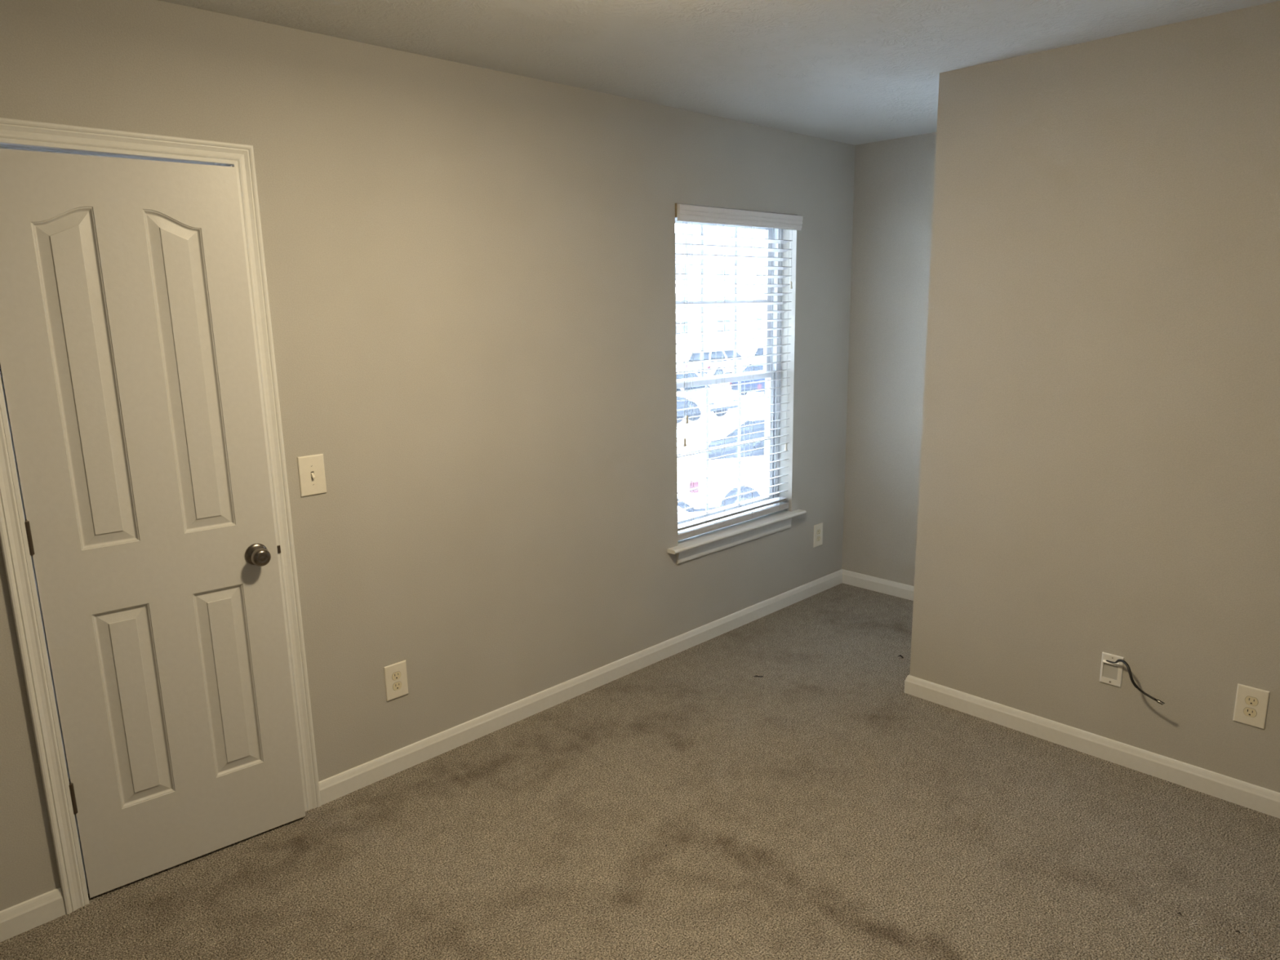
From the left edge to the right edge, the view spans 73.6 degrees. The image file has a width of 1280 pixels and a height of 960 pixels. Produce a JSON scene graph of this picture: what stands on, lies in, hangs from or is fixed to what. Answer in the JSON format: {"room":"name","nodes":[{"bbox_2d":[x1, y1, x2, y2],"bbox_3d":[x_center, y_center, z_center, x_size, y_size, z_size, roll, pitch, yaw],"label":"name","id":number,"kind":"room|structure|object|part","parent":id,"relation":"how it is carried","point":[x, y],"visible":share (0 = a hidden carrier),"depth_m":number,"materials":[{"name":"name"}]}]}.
{"room":"empty bedroom","nodes":[
{"label":"empty bedroom","id":0,"kind":"room"},
{"bbox_2d":[0,0,855,911],"bbox_3d":[-0.938,-0.163,2.939,5.992,2.455,0.170,-12,16,-43],"label":"wall","id":1,"kind":"structure","parent":0,"point":[471,272],"depth_m":3.09,"materials":[{"name":"beige paint"}]},
{"bbox_2d":[0,887,66,942],"bbox_3d":[-2.260,1.315,1.772,1.814,0.080,0.014,-12,16,-43],"label":"baseboard","id":2,"kind":"structure","parent":1,"relation":"attached to","point":[17,919],"depth_m":2.34,"materials":[{"name":"white wood"}]},
{"bbox_2d":[0,117,320,914],"bbox_3d":[-1.392,0.119,2.463,0.735,2.111,0.280,-12,16,-43],"label":"door","id":3,"kind":"structure","parent":1,"relation":"in","point":[147,540],"depth_m":2.39,"materials":[{"name":"white paint"}]},
{"bbox_3d":[-1.145,0.230,2.576,0.067,0.067,0.063,-10,15,-38],"label":"knob","id":4,"kind":"part","parent":3,"relation":"part of","materials":[{"name":"silver metal"}]},
{"bbox_3d":[-1.148,0.218,2.691,0.019,0.056,0.043,-12,16,-43],"label":"strike plate","id":5,"kind":"part","parent":3,"relation":"part of","materials":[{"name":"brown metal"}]},
{"bbox_2d":[297,453,326,497],"bbox_3d":[-1.043,-0.015,2.730,0.084,0.128,0.016,-12,16,-43],"label":"light switch","id":6,"kind":"object","parent":1,"relation":"attached to","point":[311,469],"visible":1,"depth_m":2.73,"materials":[{"name":"beige plastic"}]},
{"bbox_2d":[383,660,408,701],"bbox_3d":[-0.868,0.715,3.050,0.085,0.129,0.006,-12,16,-43],"label":"power outlet","id":7,"kind":"object","parent":1,"relation":"attached to","point":[395,674],"visible":1,"depth_m":3.05,"materials":[{"name":"beige plastic"}]},
{"bbox_2d":[391,671,400,680],"bbox_3d":[-0.866,0.697,3.044,0.036,0.029,0.002,-12,16,-43],"label":"receptacle","id":8,"kind":"object","parent":7,"relation":"attached to","point":[396,675],"depth_m":3.04,"materials":[{"name":"beige plastic"}]},
{"bbox_2d":[392,681,401,690],"bbox_3d":[-0.866,0.735,3.052,0.036,0.029,0.002,-12,16,-43],"label":"receptacle","id":9,"kind":"object","parent":7,"relation":"attached to","point":[397,686],"depth_m":3.05,"materials":[{"name":"beige plastic"}]},
{"bbox_2d":[318,568,842,805],"bbox_3d":[0.059,0.815,3.986,3.201,0.080,0.014,-12,16,-43],"label":"baseboard","id":10,"kind":"structure","parent":1,"relation":"attached to","point":[340,784],"depth_m":3.55,"materials":[{"name":"white wood"}]},
{"bbox_2d":[666,217,806,564],"bbox_3d":[0.445,-0.480,4.216,1.038,1.628,0.216,-12,16,-43],"label":"window","id":11,"kind":"structure","parent":1,"relation":"in","point":[710,542],"depth_m":4.39,"materials":[{"name":"white plastic"}]},
{"bbox_2d":[675,225,766,377],"bbox_3d":[0.388,-0.870,4.191,0.755,0.713,0.005,-12,16,-43],"label":"window pane","id":12,"kind":"object","parent":11,"relation":"attached to","point":[735,227],"depth_m":4.25,"materials":[{"name":"clear glass"}]},
{"bbox_3d":[0.384,-0.871,4.194,0.823,0.785,0.023,-12,16,-43],"label":"sash","id":13,"kind":"part","parent":11,"relation":"part of","materials":[{"name":"white plastic"}]},
{"bbox_2d":[677,381,769,513],"bbox_3d":[0.421,-0.166,4.314,0.755,0.643,0.005,-12,16,-43],"label":"grille","id":14,"kind":"object","parent":11,"relation":"attached to","point":[700,383],"depth_m":4.36,"materials":[{"name":"white plastic"}]},
{"bbox_3d":[0.418,-0.160,4.320,0.823,0.725,0.022,-12,16,-43],"label":"sash","id":15,"kind":"part","parent":11,"relation":"part of","materials":[{"name":"white plastic"}]},
{"bbox_2d":[675,203,803,541],"bbox_3d":[0.479,-0.527,4.191,0.921,1.523,0.081,-12,16,-43],"label":"blind","id":16,"kind":"object","parent":11,"relation":"attached to","point":[687,213],"visible":0.92,"depth_m":4.13,"materials":[{"name":"white plastic"}]},
{"bbox_3d":[0.206,-0.666,3.860,0.023,0.965,0.002,-12,16,-43],"label":"pull cord","id":17,"kind":"part","parent":16,"relation":"part of","materials":[{"name":"white fabric"}]},
{"bbox_3d":[0.213,-0.718,3.857,0.013,0.862,0.002,-12,16,-43],"label":"pull cord","id":18,"kind":"part","parent":16,"relation":"part of","materials":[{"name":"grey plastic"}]},
{"bbox_3d":[0.229,-0.456,3.973,0.014,1.472,0.057,-12,16,-43],"label":"ladder cord","id":19,"kind":"part","parent":16,"relation":"part of","materials":[{"name":"white fabric"}]},
{"bbox_3d":[0.391,-0.491,4.128,0.014,1.472,0.057,-12,16,-43],"label":"ladder cord","id":20,"kind":"part","parent":16,"relation":"part of","materials":[{"name":"white fabric"}]},
{"bbox_3d":[0.473,0.204,4.340,0.876,0.032,0.052,-12,16,-43],"label":"rail","id":21,"kind":"part","parent":16,"relation":"part of","materials":[{"name":"white plastic"}]},
{"bbox_3d":[0.548,-0.525,4.277,0.014,1.472,0.057,-12,16,-43],"label":"ladder cord","id":22,"kind":"part","parent":16,"relation":"part of","materials":[{"name":"white fabric"}]},
{"bbox_3d":[0.715,-0.561,4.437,0.014,1.472,0.057,-12,16,-43],"label":"ladder cord","id":23,"kind":"part","parent":16,"relation":"part of","materials":[{"name":"white fabric"}]},
{"bbox_3d":[0.759,-0.724,4.400,0.007,1.090,0.002,-12,16,-43],"label":"pull cord","id":24,"kind":"part","parent":16,"relation":"part of","materials":[{"name":"white fabric"}]},
{"bbox_3d":[0.398,-0.532,4.256,0.897,1.541,0.080,-12,16,-43],"label":"frame","id":25,"kind":"part","parent":11,"relation":"part of","materials":[{"name":"white plastic"}]},
{"bbox_2d":[813,522,822,547],"bbox_3d":[1.009,0.312,4.841,0.085,0.129,0.006,-12,16,-43],"label":"power outlet","id":26,"kind":"object","parent":1,"relation":"attached to","point":[818,529],"visible":1,"depth_m":4.84,"materials":[{"name":"beige plastic"}]},
{"bbox_2d":[0,582,1279,959],"bbox_3d":[-0.027,1.280,2.311,5.992,0.150,6.070,-12,16,-43],"label":"floor","id":27,"kind":"structure","parent":0,"point":[815,806],"depth_m":2.64,"materials":[{"name":"beige carpet"}]},
{"bbox_2d":[158,0,1279,145],"bbox_3d":[-0.073,-1.255,1.786,5.992,0.120,6.070,-12,16,-43],"label":"ceiling","id":28,"kind":"structure","parent":0,"point":[851,72],"depth_m":2.69,"materials":[{"name":"white paint"}]},
{"bbox_2d":[841,132,936,586],"bbox_3d":[1.657,-0.522,4.444,0.120,2.455,1.250,-12,16,-43],"label":"wall","id":29,"kind":"structure","parent":0,"point":[894,178],"depth_m":4.65,"materials":[{"name":"beige paint"}]},
{"bbox_2d":[842,568,914,600],"bbox_3d":[1.548,0.636,4.721,0.014,0.080,1.017,-12,16,-43],"label":"baseboard","id":30,"kind":"structure","parent":29,"relation":"attached to","point":[851,578],"depth_m":4.90,"materials":[{"name":"white wood"}]},
{"bbox_2d":[909,0,1279,792],"bbox_3d":[2.584,-0.173,2.680,1.068,2.455,3.083,-12,16,-43],"label":"wall","id":31,"kind":"structure","parent":0,"point":[1100,460],"depth_m":2.90,"materials":[{"name":"beige paint"}]},
{"bbox_2d":[904,675,1279,818],"bbox_3d":[2.213,1.072,2.556,0.014,0.080,3.097,-12,16,-43],"label":"baseboard","id":32,"kind":"structure","parent":31,"relation":"attached to","point":[1241,793],"depth_m":3.08,"materials":[{"name":"white wood"}]},
{"bbox_2d":[1099,652,1124,687],"bbox_3d":[1.672,0.674,3.035,0.011,0.113,0.070,-12,16,-43],"label":"cable wall plate","id":33,"kind":"object","parent":31,"relation":"attached to","point":[1111,673],"visible":1,"depth_m":3.04,"materials":[{"name":"white plastic"}]},
{"bbox_3d":[1.672,0.675,3.041,0.004,0.062,0.048,-12,16,-43],"label":"recessed panel","id":34,"kind":"part","parent":33,"relation":"part of","materials":[{"name":"grey plastic"}]},
{"bbox_2d":[1106,658,1164,704],"bbox_3d":[1.688,0.682,2.937,0.038,0.108,0.224,-6,13,-23],"label":"coaxial cable","id":35,"kind":"object","parent":33,"relation":"attached to","point":[1126,664],"visible":1,"depth_m":2.92,"materials":[{"name":"black plastic"}]},
{"bbox_2d":[1232,683,1270,728],"bbox_3d":[1.962,0.727,2.747,0.006,0.129,0.085,-12,16,-43],"label":"power outlet","id":36,"kind":"object","parent":31,"relation":"attached to","point":[1251,708],"visible":1,"depth_m":2.74,"materials":[{"name":"beige plastic"}]},
{"bbox_2d":[1243,706,1257,717],"bbox_3d":[1.960,0.747,2.750,0.002,0.029,0.036,-12,16,-43],"label":"receptacle","id":37,"kind":"object","parent":36,"relation":"attached to","point":[1248,712],"depth_m":2.75,"materials":[{"name":"beige plastic"}]},
{"bbox_2d":[1244,696,1257,706],"bbox_3d":[1.960,0.709,2.742,0.002,0.029,0.036,-12,16,-43],"label":"receptacle","id":38,"kind":"object","parent":36,"relation":"attached to","point":[1249,700],"depth_m":2.74,"materials":[{"name":"beige plastic"}]},
{"label":"outside","id":39,"kind":"structure","parent":0,"visible":0},
{"bbox_2d":[675,339,764,518],"bbox_3d":[-25.788,-7.909,63.385,170.000,0.200,118.100,-12,16,-43],"label":"ground","id":40,"kind":"structure","parent":39,"point":[730,344],"depth_m":34.27,"materials":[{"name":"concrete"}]},
{"bbox_2d":[676,395,693,422],"bbox_3d":[-0.233,-3.111,33.156,1.969,1.754,4.820,-12,16,-43],"label":"parked car","id":41,"kind":"object","parent":40,"relation":"on","point":[682,404],"visible":0.12,"depth_m":31.92,"materials":[{"name":"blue metal"}]},
{"bbox_2d":[676,371,737,420],"bbox_3d":[1.625,-3.512,34.930,1.969,1.754,4.820,-12,16,-43],"label":"parked car","id":42,"kind":"object","parent":40,"relation":"on","point":[700,393],"visible":0.34,"depth_m":33.50,"materials":[{"name":"white paint"}]},
{"bbox_2d":[715,383,720,390],"bbox_3d":[3.719,-4.360,40.826,0.520,0.950,0.520,-12,16,-43],"label":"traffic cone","id":43,"kind":"object","parent":40,"relation":"on","point":[717,384],"visible":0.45,"depth_m":40.70,"materials":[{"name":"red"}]},
{"bbox_2d":[675,237,764,342],"bbox_3d":[-17.165,-18.265,81.328,132.000,12.500,16.200,-12,16,-43],"label":"sky","id":44,"kind":"structure","parent":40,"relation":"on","point":[696,328],"depth_m":97.73,"materials":[{"name":"white"}]},
{"bbox_2d":[677,455,764,512],"bbox_3d":[3.865,-0.274,18.797,6.650,1.873,1.969,-5,12,-18],"label":"parked car","id":45,"kind":"object","parent":40,"relation":"on","point":[698,465],"visible":0.17,"depth_m":17.33,"materials":[{"name":"white paint"}]},
{"bbox_2d":[688,481,698,493],"bbox_3d":[1.073,0.136,16.996,0.160,0.220,0.120,-5,12,-18],"label":"tail light","id":46,"kind":"object","parent":45,"relation":"attached to","point":[691,483],"depth_m":16.94,"materials":[{"name":"pink"}]},
{"bbox_2d":[685,347,758,375],"bbox_3d":[5.069,-7.116,52.040,4.820,1.754,1.969,-12,16,-43],"label":"parked car","id":47,"kind":"object","parent":40,"relation":"on","point":[729,353],"visible":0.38,"depth_m":50.74,"materials":[{"name":"white paint"}]},
{"bbox_2d":[704,419,764,460],"bbox_3d":[4.247,-0.901,22.793,4.720,1.468,1.969,-5,12,-18],"label":"parked car","id":48,"kind":"object","parent":40,"relation":"on","point":[757,428],"visible":0.16,"depth_m":22.14,"materials":[{"name":"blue metal"}]},
{"bbox_2d":[728,364,764,395],"bbox_3d":[6.661,-5.022,42.490,4.720,1.468,1.969,-12,16,-43],"label":"parked car","id":49,"kind":"object","parent":40,"relation":"on","point":[760,385],"visible":0.09,"depth_m":40.98,"materials":[{"name":"black paint"}]},
{"bbox_2d":[751,345,763,364],"bbox_3d":[9.571,-8.087,56.338,4.820,1.754,1.969,-12,16,-43],"label":"parked car","id":50,"kind":"object","parent":40,"relation":"on","point":[759,351],"visible":0.06,"depth_m":55.05,"materials":[{"name":"white paint"}]}
]}

